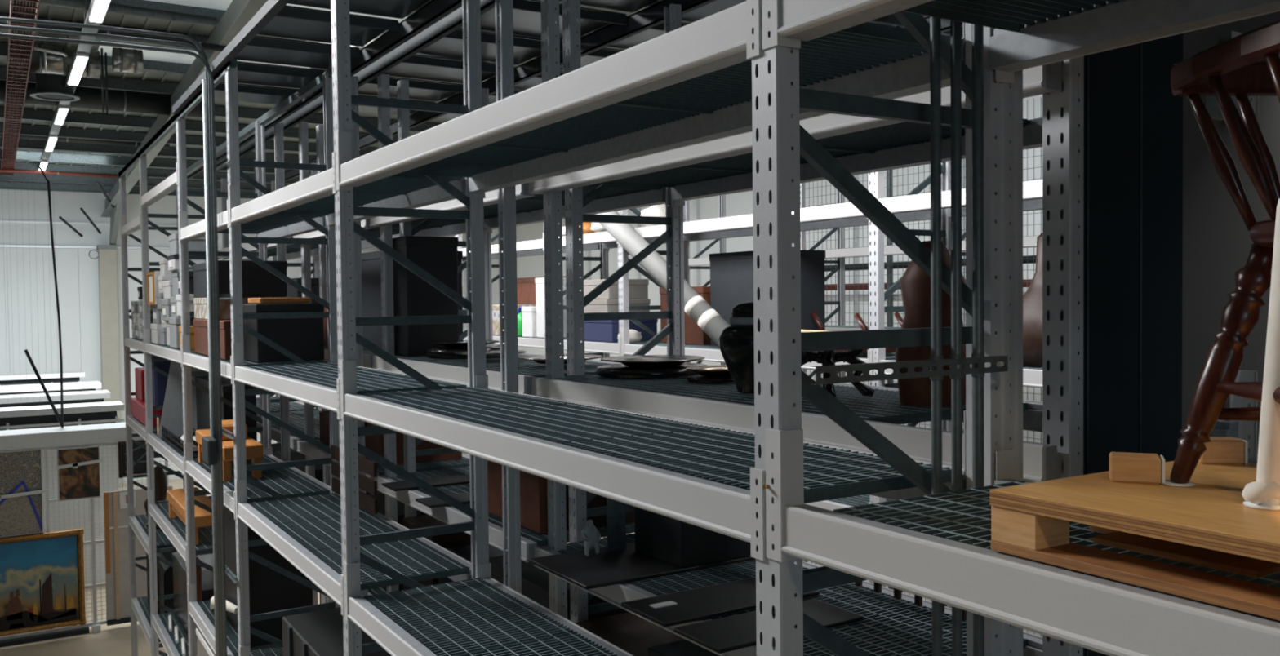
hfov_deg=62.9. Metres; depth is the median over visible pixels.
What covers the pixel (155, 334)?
box
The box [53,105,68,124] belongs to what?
strip light
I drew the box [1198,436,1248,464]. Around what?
chock
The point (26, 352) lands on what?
pole
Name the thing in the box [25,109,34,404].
wire
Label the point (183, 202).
upright
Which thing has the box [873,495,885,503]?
beam
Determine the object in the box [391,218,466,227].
panel
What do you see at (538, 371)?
panel
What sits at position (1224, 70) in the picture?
chair
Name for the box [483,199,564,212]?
panel
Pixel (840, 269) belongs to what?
upright
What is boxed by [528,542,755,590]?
board
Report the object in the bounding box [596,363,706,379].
tray
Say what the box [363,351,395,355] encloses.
panel
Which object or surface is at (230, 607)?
white horn
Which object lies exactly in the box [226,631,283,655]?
panel
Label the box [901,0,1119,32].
panel
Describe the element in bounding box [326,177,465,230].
beam
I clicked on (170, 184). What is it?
beam
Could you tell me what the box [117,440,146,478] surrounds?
painting
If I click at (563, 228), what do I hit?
wrapped bundle
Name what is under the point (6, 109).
wire
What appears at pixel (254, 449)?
wooden bench
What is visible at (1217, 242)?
wall
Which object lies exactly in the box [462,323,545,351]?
beam
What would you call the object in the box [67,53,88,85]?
strip light
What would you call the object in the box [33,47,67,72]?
bracket
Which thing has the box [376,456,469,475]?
panel
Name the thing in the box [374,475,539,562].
beam
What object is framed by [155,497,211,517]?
panel
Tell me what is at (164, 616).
panel
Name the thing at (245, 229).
panel
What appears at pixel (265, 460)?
panel
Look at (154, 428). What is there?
panel
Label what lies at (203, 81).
conduit
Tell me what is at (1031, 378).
beam
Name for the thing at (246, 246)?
beam
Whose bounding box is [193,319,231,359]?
box
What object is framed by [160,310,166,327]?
box
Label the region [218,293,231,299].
channel
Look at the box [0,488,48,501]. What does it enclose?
bar
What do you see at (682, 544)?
box
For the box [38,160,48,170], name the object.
strip light
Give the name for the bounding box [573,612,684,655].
storage chest
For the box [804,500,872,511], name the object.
beam
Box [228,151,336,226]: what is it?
beam
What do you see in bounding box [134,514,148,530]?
panel
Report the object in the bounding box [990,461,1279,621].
pallet
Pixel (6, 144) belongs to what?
cable tray
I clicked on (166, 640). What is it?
beam
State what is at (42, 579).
painting
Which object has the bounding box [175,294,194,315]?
box
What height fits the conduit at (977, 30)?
7.450 m
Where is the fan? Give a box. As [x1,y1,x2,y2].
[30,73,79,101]
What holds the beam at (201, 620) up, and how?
attached to the upright at (234, 174)
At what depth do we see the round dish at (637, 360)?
6.00 m
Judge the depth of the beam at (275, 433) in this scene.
11.38 m
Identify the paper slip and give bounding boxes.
[648,600,677,608]
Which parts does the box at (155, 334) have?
lid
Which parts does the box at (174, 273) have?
lid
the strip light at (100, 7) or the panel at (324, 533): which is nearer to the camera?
the panel at (324, 533)
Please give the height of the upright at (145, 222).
7.400 m
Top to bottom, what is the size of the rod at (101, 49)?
1.000 m
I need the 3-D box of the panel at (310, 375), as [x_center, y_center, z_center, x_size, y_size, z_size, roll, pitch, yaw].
[-1.992,0.322,6.954,0.661,0.036,0.914,-2,2,-32]
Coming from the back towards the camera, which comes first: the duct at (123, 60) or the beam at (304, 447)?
the duct at (123, 60)
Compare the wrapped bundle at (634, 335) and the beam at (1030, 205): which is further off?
the wrapped bundle at (634, 335)
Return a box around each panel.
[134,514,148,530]
[136,595,151,617]
[142,423,159,433]
[144,528,173,548]
[146,616,160,642]
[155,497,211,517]
[158,611,182,635]
[164,441,183,452]
[166,515,212,533]
[169,632,188,655]
[177,451,198,461]
[179,528,213,550]
[191,352,208,357]
[194,454,293,476]
[197,600,237,633]
[217,225,283,234]
[220,359,327,366]
[222,471,329,502]
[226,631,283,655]
[240,213,324,226]
[244,362,363,373]
[248,493,370,524]
[256,396,279,402]
[256,401,300,407]
[256,404,315,413]
[256,409,321,420]
[266,248,301,252]
[271,417,319,430]
[273,245,318,249]
[273,368,408,382]
[275,204,334,215]
[275,512,402,551]
[280,426,319,440]
[289,244,318,245]
[305,192,399,206]
[306,376,466,394]
[308,439,329,448]
[311,537,469,590]
[352,173,462,195]
[359,386,569,413]
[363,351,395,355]
[363,577,576,655]
[367,226,433,232]
[368,231,399,236]
[368,586,386,595]
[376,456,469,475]
[386,466,474,493]
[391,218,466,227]
[393,355,526,361]
[399,146,566,177]
[422,356,587,367]
[424,209,523,220]
[424,488,474,507]
[438,403,716,444]
[456,631,617,655]
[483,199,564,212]
[484,103,711,151]
[485,361,612,377]
[488,512,635,546]
[517,336,565,338]
[521,183,662,201]
[544,373,690,387]
[546,533,635,553]
[560,427,951,503]
[587,341,660,344]
[599,167,752,187]
[616,22,950,113]
[621,382,875,401]
[627,560,875,619]
[631,342,719,350]
[680,146,868,172]
[723,388,1027,424]
[803,591,1027,655]
[815,119,1027,153]
[825,325,901,328]
[829,494,893,506]
[832,480,1279,588]
[855,353,895,359]
[888,359,1042,369]
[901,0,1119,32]
[1083,33,1183,655]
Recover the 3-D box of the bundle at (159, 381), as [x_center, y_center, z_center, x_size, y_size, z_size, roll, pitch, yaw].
[-6.088,0.644,13.359,0.230,0.705,0.400,-2,2,-32]
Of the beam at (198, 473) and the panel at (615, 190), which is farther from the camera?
the beam at (198, 473)
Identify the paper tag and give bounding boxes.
[156,417,159,435]
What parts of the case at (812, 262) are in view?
lid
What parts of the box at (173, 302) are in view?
lid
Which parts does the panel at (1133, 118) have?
panel, panel, panel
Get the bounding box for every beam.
[120,208,148,236]
[123,325,144,355]
[124,403,146,444]
[127,502,156,559]
[129,584,159,653]
[139,162,177,208]
[143,328,182,367]
[146,418,185,479]
[147,488,186,567]
[150,599,180,655]
[177,199,229,243]
[181,334,233,384]
[183,442,235,519]
[186,583,234,655]
[217,247,229,259]
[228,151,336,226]
[231,342,341,420]
[235,479,344,616]
[239,644,249,655]
[241,236,293,252]
[256,421,301,450]
[257,215,325,245]
[265,447,330,493]
[272,249,312,261]
[277,394,315,409]
[293,218,376,238]
[297,440,378,479]
[312,237,380,257]
[323,348,376,368]
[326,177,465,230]
[332,354,472,387]
[334,0,760,191]
[334,492,475,582]
[339,360,764,560]
[343,562,436,655]
[368,182,534,226]
[372,355,534,395]
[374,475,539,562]
[392,222,470,238]
[456,232,544,257]
[462,253,498,262]
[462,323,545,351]
[462,453,469,458]
[468,22,995,198]
[475,374,995,500]
[479,562,633,655]
[484,187,669,233]
[486,343,671,364]
[516,243,601,257]
[528,61,1062,194]
[531,377,1061,481]
[533,546,774,655]
[558,231,618,247]
[560,337,621,355]
[602,237,669,251]
[619,190,871,239]
[620,327,872,375]
[671,31,1259,206]
[683,210,930,244]
[684,362,1257,460]
[688,248,710,266]
[761,0,933,49]
[764,428,1279,655]
[794,561,1042,655]
[800,239,904,258]
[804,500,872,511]
[825,327,888,331]
[872,175,1042,213]
[873,347,1042,387]
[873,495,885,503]
[947,199,1042,221]
[961,235,1038,251]
[988,0,1279,84]
[994,448,1039,484]
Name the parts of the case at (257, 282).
lid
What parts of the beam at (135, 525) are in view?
rail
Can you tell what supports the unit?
on the panel at (517, 336)
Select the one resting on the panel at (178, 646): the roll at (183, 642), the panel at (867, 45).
the roll at (183, 642)
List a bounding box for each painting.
[0,448,44,537]
[0,528,86,636]
[56,445,101,502]
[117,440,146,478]
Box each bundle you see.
[151,355,170,405]
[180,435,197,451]
[562,226,564,235]
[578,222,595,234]
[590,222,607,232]
[617,329,642,342]
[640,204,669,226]
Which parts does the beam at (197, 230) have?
rail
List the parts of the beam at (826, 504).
rail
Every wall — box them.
[0,189,379,483]
[448,94,1042,637]
[792,97,1042,636]
[1182,11,1279,463]
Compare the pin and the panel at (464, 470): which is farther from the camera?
the panel at (464, 470)
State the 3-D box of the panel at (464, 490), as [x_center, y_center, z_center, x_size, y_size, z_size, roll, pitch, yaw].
[-0.958,1.230,7.576,0.915,0.036,0.929,-2,2,-32]
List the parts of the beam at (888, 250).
rail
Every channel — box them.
[215,158,227,170]
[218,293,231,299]
[222,427,234,439]
[225,564,237,583]
[812,355,1008,385]
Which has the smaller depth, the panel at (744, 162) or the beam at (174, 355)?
the panel at (744, 162)
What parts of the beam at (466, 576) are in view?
rail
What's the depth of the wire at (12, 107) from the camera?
20.63 m
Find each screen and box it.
[0,370,84,385]
[0,381,101,395]
[0,390,111,408]
[0,401,124,584]
[0,422,171,647]
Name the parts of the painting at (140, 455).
frame rail, frame rail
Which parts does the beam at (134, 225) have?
rail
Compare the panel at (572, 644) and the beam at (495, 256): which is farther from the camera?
the beam at (495, 256)
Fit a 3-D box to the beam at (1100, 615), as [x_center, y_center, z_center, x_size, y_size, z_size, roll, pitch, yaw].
[1.263,0.428,0.995,0.096,0.315,3.531,-2,2,-32]
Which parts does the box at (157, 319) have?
lid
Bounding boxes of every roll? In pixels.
[168,614,172,631]
[174,626,178,644]
[181,637,186,655]
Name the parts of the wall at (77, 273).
panel, panel, panel, panel, panel, panel, panel, panel, panel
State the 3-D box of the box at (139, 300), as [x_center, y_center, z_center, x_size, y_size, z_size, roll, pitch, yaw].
[-6.409,-0.288,13.812,0.343,0.182,0.291,-2,2,-32]
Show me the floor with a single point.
(115, 640)
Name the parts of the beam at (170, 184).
rail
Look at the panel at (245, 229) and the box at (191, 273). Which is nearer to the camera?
the panel at (245, 229)
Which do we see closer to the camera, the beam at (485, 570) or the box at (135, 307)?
the beam at (485, 570)
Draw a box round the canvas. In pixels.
[103,485,172,626]
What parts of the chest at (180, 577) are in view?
lid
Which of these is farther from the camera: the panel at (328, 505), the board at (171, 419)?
the board at (171, 419)
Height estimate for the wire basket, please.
0.142 m
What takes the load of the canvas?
attached to the screen at (46, 439)
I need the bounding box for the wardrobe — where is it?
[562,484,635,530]
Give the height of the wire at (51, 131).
6.030 m
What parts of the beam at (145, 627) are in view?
rail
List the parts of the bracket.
arm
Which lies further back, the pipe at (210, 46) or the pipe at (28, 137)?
the pipe at (28, 137)
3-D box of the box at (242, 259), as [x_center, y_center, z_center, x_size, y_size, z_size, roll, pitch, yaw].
[-4.348,-0.265,11.209,0.180,0.932,0.950,-2,2,-32]
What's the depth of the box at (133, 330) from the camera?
14.45 m
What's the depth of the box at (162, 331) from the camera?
11.89 m
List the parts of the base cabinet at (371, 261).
lid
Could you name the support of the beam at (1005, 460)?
attached to the upright
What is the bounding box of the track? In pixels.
[38,0,101,166]
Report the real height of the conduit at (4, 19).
7.733 m
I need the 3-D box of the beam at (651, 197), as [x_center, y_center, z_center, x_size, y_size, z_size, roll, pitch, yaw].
[-0.565,-0.943,7.766,0.096,0.315,2.940,-2,2,-32]
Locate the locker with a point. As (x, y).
(413, 296)
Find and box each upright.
[119,175,184,655]
[138,155,211,655]
[175,115,271,655]
[221,177,279,443]
[225,63,341,655]
[254,160,325,604]
[315,124,392,603]
[330,0,488,655]
[396,80,493,517]
[454,234,502,454]
[543,243,609,537]
[562,0,684,622]
[617,200,689,534]
[688,195,725,365]
[751,0,1009,655]
[800,182,845,562]
[868,160,951,608]
[961,231,965,433]
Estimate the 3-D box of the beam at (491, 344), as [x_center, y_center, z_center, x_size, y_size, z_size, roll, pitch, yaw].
[-0.552,0.210,7.800,0.096,0.315,2.940,-2,2,-32]
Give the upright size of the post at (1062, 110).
7.400 m
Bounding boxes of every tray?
[0,0,40,176]
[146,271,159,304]
[426,346,500,359]
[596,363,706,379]
[687,374,734,383]
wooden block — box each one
[222,419,247,440]
[367,422,377,426]
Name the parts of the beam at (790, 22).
rail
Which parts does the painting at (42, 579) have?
frame rail, frame rail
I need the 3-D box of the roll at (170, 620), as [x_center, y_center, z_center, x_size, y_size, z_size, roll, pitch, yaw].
[-5.497,3.454,12.258,0.039,0.059,0.505,-1,2,-25]
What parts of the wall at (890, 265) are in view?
post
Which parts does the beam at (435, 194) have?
rail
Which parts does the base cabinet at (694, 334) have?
lid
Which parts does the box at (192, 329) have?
lid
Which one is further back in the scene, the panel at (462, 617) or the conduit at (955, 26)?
the panel at (462, 617)
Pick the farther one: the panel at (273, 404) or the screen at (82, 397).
the screen at (82, 397)
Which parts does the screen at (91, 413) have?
rail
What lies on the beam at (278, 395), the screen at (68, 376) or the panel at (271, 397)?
the panel at (271, 397)
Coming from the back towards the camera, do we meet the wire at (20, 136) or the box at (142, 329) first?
the wire at (20, 136)
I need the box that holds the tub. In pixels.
[521,306,536,337]
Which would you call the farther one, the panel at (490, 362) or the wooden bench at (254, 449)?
the wooden bench at (254, 449)
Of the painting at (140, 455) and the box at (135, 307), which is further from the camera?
the painting at (140, 455)
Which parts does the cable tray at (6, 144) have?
rail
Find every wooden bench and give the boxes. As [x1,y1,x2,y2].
[166,487,212,544]
[195,429,263,481]
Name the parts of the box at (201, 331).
lid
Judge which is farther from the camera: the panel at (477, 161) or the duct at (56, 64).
the duct at (56, 64)
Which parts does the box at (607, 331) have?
lid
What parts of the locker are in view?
lid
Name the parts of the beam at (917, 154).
rail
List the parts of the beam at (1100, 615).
rail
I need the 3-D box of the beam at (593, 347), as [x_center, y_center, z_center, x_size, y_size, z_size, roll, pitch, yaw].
[-0.617,0.132,11.717,0.096,0.315,1.720,-2,2,-32]
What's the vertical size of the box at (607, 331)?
0.272 m
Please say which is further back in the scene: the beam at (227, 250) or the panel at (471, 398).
the beam at (227, 250)
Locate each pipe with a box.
[0,20,226,51]
[0,133,169,148]
[0,168,147,179]
[13,0,217,26]
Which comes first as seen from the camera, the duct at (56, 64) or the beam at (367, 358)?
the beam at (367, 358)
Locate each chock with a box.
[1109,452,1164,484]
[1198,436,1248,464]
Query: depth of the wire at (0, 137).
20.53 m
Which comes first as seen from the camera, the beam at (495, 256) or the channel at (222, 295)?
the channel at (222, 295)
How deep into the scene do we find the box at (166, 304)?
11.49 m
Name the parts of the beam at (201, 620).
rail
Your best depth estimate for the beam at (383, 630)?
5.16 m
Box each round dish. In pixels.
[430,340,500,347]
[454,350,526,359]
[518,354,602,364]
[600,355,705,366]
[684,365,731,377]
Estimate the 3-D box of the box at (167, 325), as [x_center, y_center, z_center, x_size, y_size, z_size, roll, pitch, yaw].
[-5.048,0.054,11.730,0.420,0.280,0.500,-2,2,-32]
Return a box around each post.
[274,123,290,462]
[298,121,317,604]
[347,75,368,597]
[377,74,399,592]
[494,0,521,594]
[540,0,567,619]
[1008,70,1022,655]
[1042,56,1084,655]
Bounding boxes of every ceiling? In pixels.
[0,0,928,217]
[118,0,963,182]
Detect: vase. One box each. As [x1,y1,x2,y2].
[718,302,754,393]
[894,240,965,406]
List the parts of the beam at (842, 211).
rail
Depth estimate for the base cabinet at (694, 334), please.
10.55 m
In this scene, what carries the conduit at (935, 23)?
on the floor
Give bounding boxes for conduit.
[0,16,221,655]
[0,24,223,655]
[0,33,226,655]
[201,79,218,655]
[929,16,942,655]
[950,20,963,655]
[971,24,984,655]
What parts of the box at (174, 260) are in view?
lid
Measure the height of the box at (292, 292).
0.300 m
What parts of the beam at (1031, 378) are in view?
rail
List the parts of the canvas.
foot rail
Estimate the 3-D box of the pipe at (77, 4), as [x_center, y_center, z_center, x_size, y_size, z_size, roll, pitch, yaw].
[-7.296,-3.993,12.685,4.105,0.122,0.122,-2,2,-34]
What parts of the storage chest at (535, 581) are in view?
lid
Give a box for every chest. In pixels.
[146,551,177,613]
[172,551,213,639]
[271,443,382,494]
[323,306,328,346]
[368,493,427,591]
[401,515,471,590]
[438,544,548,584]
[488,555,628,621]
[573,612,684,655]
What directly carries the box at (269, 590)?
on the panel at (205, 605)
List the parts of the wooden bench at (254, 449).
leg, leg, leg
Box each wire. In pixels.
[0,137,8,395]
[5,109,14,395]
[12,106,21,397]
[19,136,27,399]
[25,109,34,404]
[31,113,39,351]
[44,124,53,396]
[51,131,59,403]
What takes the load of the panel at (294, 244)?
on the beam at (365, 245)
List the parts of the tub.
lid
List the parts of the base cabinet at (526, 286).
lid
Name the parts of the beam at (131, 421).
rail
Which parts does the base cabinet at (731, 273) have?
lid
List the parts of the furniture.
leg, seat, leg, leg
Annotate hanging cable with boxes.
[35,165,63,427]
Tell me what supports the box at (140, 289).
on the box at (139, 300)
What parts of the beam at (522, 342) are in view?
rail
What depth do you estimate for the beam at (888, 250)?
13.73 m
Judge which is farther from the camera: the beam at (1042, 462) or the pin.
the beam at (1042, 462)
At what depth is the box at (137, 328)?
13.97 m
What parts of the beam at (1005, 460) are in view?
rail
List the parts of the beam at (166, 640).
rail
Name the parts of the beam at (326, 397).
rail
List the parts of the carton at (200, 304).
lid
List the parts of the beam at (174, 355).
rail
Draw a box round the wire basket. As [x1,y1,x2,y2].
[161,426,198,457]
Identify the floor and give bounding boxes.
[0,478,635,655]
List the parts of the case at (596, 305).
lid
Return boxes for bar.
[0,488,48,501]
[54,458,103,469]
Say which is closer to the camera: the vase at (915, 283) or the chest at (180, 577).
the vase at (915, 283)
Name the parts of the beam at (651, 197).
rail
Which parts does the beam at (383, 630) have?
rail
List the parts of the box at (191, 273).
lid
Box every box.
[129,367,162,426]
[131,302,137,313]
[131,324,135,337]
[133,313,139,325]
[136,314,141,326]
[136,326,139,339]
[137,287,142,299]
[137,326,142,339]
[138,299,142,313]
[139,301,142,315]
[140,328,143,340]
[150,324,161,344]
[151,304,161,324]
[155,293,165,310]
[157,275,172,293]
[159,259,172,275]
[159,327,166,345]
[160,298,171,320]
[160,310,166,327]
[162,280,173,299]
[165,320,169,346]
[167,254,206,271]
[168,233,217,255]
[168,317,181,348]
[169,297,180,318]
[171,270,192,297]
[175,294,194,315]
[177,271,194,294]
[178,325,194,350]
[201,435,217,465]
[222,257,250,260]
[223,505,313,648]
[286,278,319,303]
[580,319,657,342]
[606,497,751,568]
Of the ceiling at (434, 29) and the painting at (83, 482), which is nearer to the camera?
the ceiling at (434, 29)
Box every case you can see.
[192,260,287,297]
[195,375,257,441]
[242,303,324,363]
[282,607,391,655]
[579,279,648,299]
[583,298,650,313]
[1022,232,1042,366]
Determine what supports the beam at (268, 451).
attached to the upright at (234, 174)
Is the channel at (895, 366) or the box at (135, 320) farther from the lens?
the box at (135, 320)
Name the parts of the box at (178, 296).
lid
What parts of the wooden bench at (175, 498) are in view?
leg, leg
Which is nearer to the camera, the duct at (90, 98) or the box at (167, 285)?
the box at (167, 285)
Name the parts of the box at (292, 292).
lid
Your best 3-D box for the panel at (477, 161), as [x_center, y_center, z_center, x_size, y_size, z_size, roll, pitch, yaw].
[-0.900,-0.829,5.131,0.661,0.036,1.131,-2,2,-32]
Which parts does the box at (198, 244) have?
lid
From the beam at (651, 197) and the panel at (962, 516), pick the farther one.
the beam at (651, 197)
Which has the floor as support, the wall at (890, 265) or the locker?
the wall at (890, 265)
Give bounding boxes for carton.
[193,297,280,319]
[492,304,536,335]
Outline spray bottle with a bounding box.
[517,306,522,336]
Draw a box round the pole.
[23,349,64,426]
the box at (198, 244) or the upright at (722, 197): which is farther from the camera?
the upright at (722, 197)
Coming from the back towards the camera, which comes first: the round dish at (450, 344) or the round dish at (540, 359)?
the round dish at (450, 344)
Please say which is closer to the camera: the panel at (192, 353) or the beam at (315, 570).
the beam at (315, 570)
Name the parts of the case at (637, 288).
lid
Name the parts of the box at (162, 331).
lid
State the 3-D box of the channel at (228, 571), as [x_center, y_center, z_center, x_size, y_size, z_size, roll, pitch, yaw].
[-3.322,1.912,8.371,0.021,0.041,0.940,-2,2,-32]
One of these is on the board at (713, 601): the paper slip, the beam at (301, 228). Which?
the paper slip
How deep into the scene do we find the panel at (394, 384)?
6.05 m
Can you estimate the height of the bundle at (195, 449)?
0.150 m
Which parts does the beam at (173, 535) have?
rail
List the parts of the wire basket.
rail, rail, rail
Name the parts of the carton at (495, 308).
lid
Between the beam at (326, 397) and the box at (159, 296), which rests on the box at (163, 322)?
the box at (159, 296)
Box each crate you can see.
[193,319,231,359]
[319,411,462,466]
[330,444,377,514]
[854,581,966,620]
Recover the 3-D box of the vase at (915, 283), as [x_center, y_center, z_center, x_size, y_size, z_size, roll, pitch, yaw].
[1.190,-0.023,4.261,0.300,0.660,0.300,-2,2,-32]
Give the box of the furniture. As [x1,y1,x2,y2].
[800,311,903,355]
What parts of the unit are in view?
lid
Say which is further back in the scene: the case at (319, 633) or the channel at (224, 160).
the channel at (224, 160)
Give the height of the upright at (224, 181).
7.400 m
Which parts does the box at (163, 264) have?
lid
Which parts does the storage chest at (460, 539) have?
lid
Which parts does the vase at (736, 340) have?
lid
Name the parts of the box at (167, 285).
lid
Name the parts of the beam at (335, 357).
rail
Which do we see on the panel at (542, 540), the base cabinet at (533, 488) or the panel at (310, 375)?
the base cabinet at (533, 488)
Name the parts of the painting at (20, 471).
frame rail, frame rail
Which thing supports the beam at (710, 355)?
attached to the upright at (877, 296)
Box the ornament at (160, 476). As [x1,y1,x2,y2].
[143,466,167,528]
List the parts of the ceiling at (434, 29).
rail, panel, rail, panel, panel, panel, panel, panel, panel, panel, panel, panel, panel, panel, panel, panel, panel, panel, panel, panel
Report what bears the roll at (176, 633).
on the panel at (178, 646)
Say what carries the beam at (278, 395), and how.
attached to the upright at (224, 181)
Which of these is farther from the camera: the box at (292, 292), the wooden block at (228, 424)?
the box at (292, 292)
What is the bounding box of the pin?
[762,484,769,488]
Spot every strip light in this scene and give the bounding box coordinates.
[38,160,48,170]
[44,135,57,151]
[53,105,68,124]
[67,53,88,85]
[88,0,111,22]
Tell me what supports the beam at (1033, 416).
attached to the upright at (576, 317)
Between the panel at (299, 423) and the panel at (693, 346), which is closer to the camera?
the panel at (693, 346)
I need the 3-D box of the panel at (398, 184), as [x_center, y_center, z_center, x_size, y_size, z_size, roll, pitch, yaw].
[-1.521,-0.852,6.135,0.661,0.036,0.914,-2,2,-32]
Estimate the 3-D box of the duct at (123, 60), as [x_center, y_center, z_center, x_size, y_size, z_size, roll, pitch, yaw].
[-7.871,-4.106,16.089,0.400,0.366,0.366,-2,2,-32]
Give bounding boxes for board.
[157,360,204,438]
[195,628,215,655]
[248,297,311,303]
[382,474,474,491]
[415,492,474,508]
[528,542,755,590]
[621,577,819,627]
[673,599,863,653]
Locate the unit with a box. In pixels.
[534,277,581,337]
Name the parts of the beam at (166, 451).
rail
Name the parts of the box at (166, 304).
lid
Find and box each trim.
[0,220,189,226]
[0,244,378,252]
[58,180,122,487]
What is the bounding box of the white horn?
[209,595,237,614]
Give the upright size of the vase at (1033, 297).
0.880 m
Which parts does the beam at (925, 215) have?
rail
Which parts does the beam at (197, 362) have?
rail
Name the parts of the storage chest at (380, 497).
lid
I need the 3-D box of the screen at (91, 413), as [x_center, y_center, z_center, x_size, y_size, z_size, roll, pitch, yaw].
[-12.785,3.320,19.598,5.650,3.500,0.850,-2,2,-32]
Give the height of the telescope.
2.162 m
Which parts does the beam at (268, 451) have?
rail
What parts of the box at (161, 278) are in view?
lid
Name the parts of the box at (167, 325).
lid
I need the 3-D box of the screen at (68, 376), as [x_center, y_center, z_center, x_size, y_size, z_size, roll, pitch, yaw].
[-17.552,3.079,27.229,5.560,3.640,0.850,-2,2,-32]
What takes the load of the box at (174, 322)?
on the panel
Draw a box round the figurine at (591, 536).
[581,520,600,556]
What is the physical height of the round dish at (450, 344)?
0.044 m
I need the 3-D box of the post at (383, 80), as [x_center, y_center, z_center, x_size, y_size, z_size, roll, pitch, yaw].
[-2.015,1.673,8.503,0.072,7.400,0.100,-2,2,-32]
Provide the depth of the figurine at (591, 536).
5.73 m
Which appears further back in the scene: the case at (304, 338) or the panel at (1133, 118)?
the case at (304, 338)
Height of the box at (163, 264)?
0.180 m
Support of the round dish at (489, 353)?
on the panel at (490, 362)
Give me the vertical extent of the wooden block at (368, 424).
0.278 m
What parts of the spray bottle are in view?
handle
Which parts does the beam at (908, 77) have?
rail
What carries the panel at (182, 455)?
on the beam at (166, 451)
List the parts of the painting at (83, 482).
frame rail, frame rail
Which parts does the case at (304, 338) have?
lid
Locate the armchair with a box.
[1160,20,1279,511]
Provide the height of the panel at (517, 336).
0.036 m
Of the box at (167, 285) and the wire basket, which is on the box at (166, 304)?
the box at (167, 285)
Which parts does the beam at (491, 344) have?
rail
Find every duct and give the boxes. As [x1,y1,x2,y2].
[0,80,202,118]
[26,43,100,79]
[111,47,143,74]
[306,7,593,70]
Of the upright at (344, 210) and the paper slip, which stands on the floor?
the upright at (344, 210)
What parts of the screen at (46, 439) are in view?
floor rail, rail, rail, rail, rail, rail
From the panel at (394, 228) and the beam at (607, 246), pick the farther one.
the beam at (607, 246)
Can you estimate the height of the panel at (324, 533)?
0.036 m
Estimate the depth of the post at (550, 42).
5.91 m
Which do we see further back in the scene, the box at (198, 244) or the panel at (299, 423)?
the panel at (299, 423)
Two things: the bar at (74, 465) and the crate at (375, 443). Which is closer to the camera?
the crate at (375, 443)
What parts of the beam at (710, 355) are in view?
rail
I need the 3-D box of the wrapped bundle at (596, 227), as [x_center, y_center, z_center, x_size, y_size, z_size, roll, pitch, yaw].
[-0.342,-1.135,11.704,0.460,0.172,0.319,-2,2,-32]
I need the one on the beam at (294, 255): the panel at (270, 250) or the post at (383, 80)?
the panel at (270, 250)
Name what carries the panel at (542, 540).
on the beam at (448, 515)
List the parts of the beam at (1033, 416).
rail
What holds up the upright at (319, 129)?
on the floor
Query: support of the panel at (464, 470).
attached to the post at (383, 80)
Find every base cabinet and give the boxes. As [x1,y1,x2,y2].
[361,250,463,351]
[487,460,563,534]
[516,276,565,304]
[659,286,711,345]
[709,250,753,346]
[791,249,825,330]
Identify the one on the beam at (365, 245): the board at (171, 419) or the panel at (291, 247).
the panel at (291, 247)
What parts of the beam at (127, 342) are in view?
rail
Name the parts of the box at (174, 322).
lid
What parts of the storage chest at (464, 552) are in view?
lid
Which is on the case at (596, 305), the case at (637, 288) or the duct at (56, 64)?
the case at (637, 288)
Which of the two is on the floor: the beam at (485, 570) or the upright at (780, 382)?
the upright at (780, 382)
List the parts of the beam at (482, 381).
rail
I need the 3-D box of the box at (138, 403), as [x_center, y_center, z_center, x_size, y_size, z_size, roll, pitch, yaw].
[-6.539,0.899,13.968,0.310,0.660,1.700,-2,2,-32]
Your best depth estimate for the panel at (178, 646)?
11.64 m
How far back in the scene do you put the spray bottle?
13.33 m
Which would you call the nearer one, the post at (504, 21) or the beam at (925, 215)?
the post at (504, 21)
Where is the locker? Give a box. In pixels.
[392,235,458,356]
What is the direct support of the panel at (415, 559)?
on the beam at (466, 576)
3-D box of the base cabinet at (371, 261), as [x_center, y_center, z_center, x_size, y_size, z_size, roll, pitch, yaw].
[-2.100,-0.240,9.395,0.700,0.866,1.000,-2,2,-32]
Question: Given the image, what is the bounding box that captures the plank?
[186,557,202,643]
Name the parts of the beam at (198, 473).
rail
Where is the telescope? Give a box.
[595,211,729,346]
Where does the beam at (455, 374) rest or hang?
attached to the post at (383, 80)
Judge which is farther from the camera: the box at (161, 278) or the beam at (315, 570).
the box at (161, 278)
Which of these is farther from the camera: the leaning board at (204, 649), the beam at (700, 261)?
the beam at (700, 261)
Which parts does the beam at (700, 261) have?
rail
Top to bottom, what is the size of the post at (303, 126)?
7.400 m
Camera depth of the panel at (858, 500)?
8.37 m
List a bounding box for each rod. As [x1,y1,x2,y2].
[100,48,104,112]
[104,53,108,115]
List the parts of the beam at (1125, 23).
rail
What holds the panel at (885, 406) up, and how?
on the beam at (1033, 416)
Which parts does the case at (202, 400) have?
lid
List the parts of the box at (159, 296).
lid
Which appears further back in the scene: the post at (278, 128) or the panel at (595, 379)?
the post at (278, 128)
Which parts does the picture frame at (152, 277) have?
panel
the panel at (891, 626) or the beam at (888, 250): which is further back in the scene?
the beam at (888, 250)

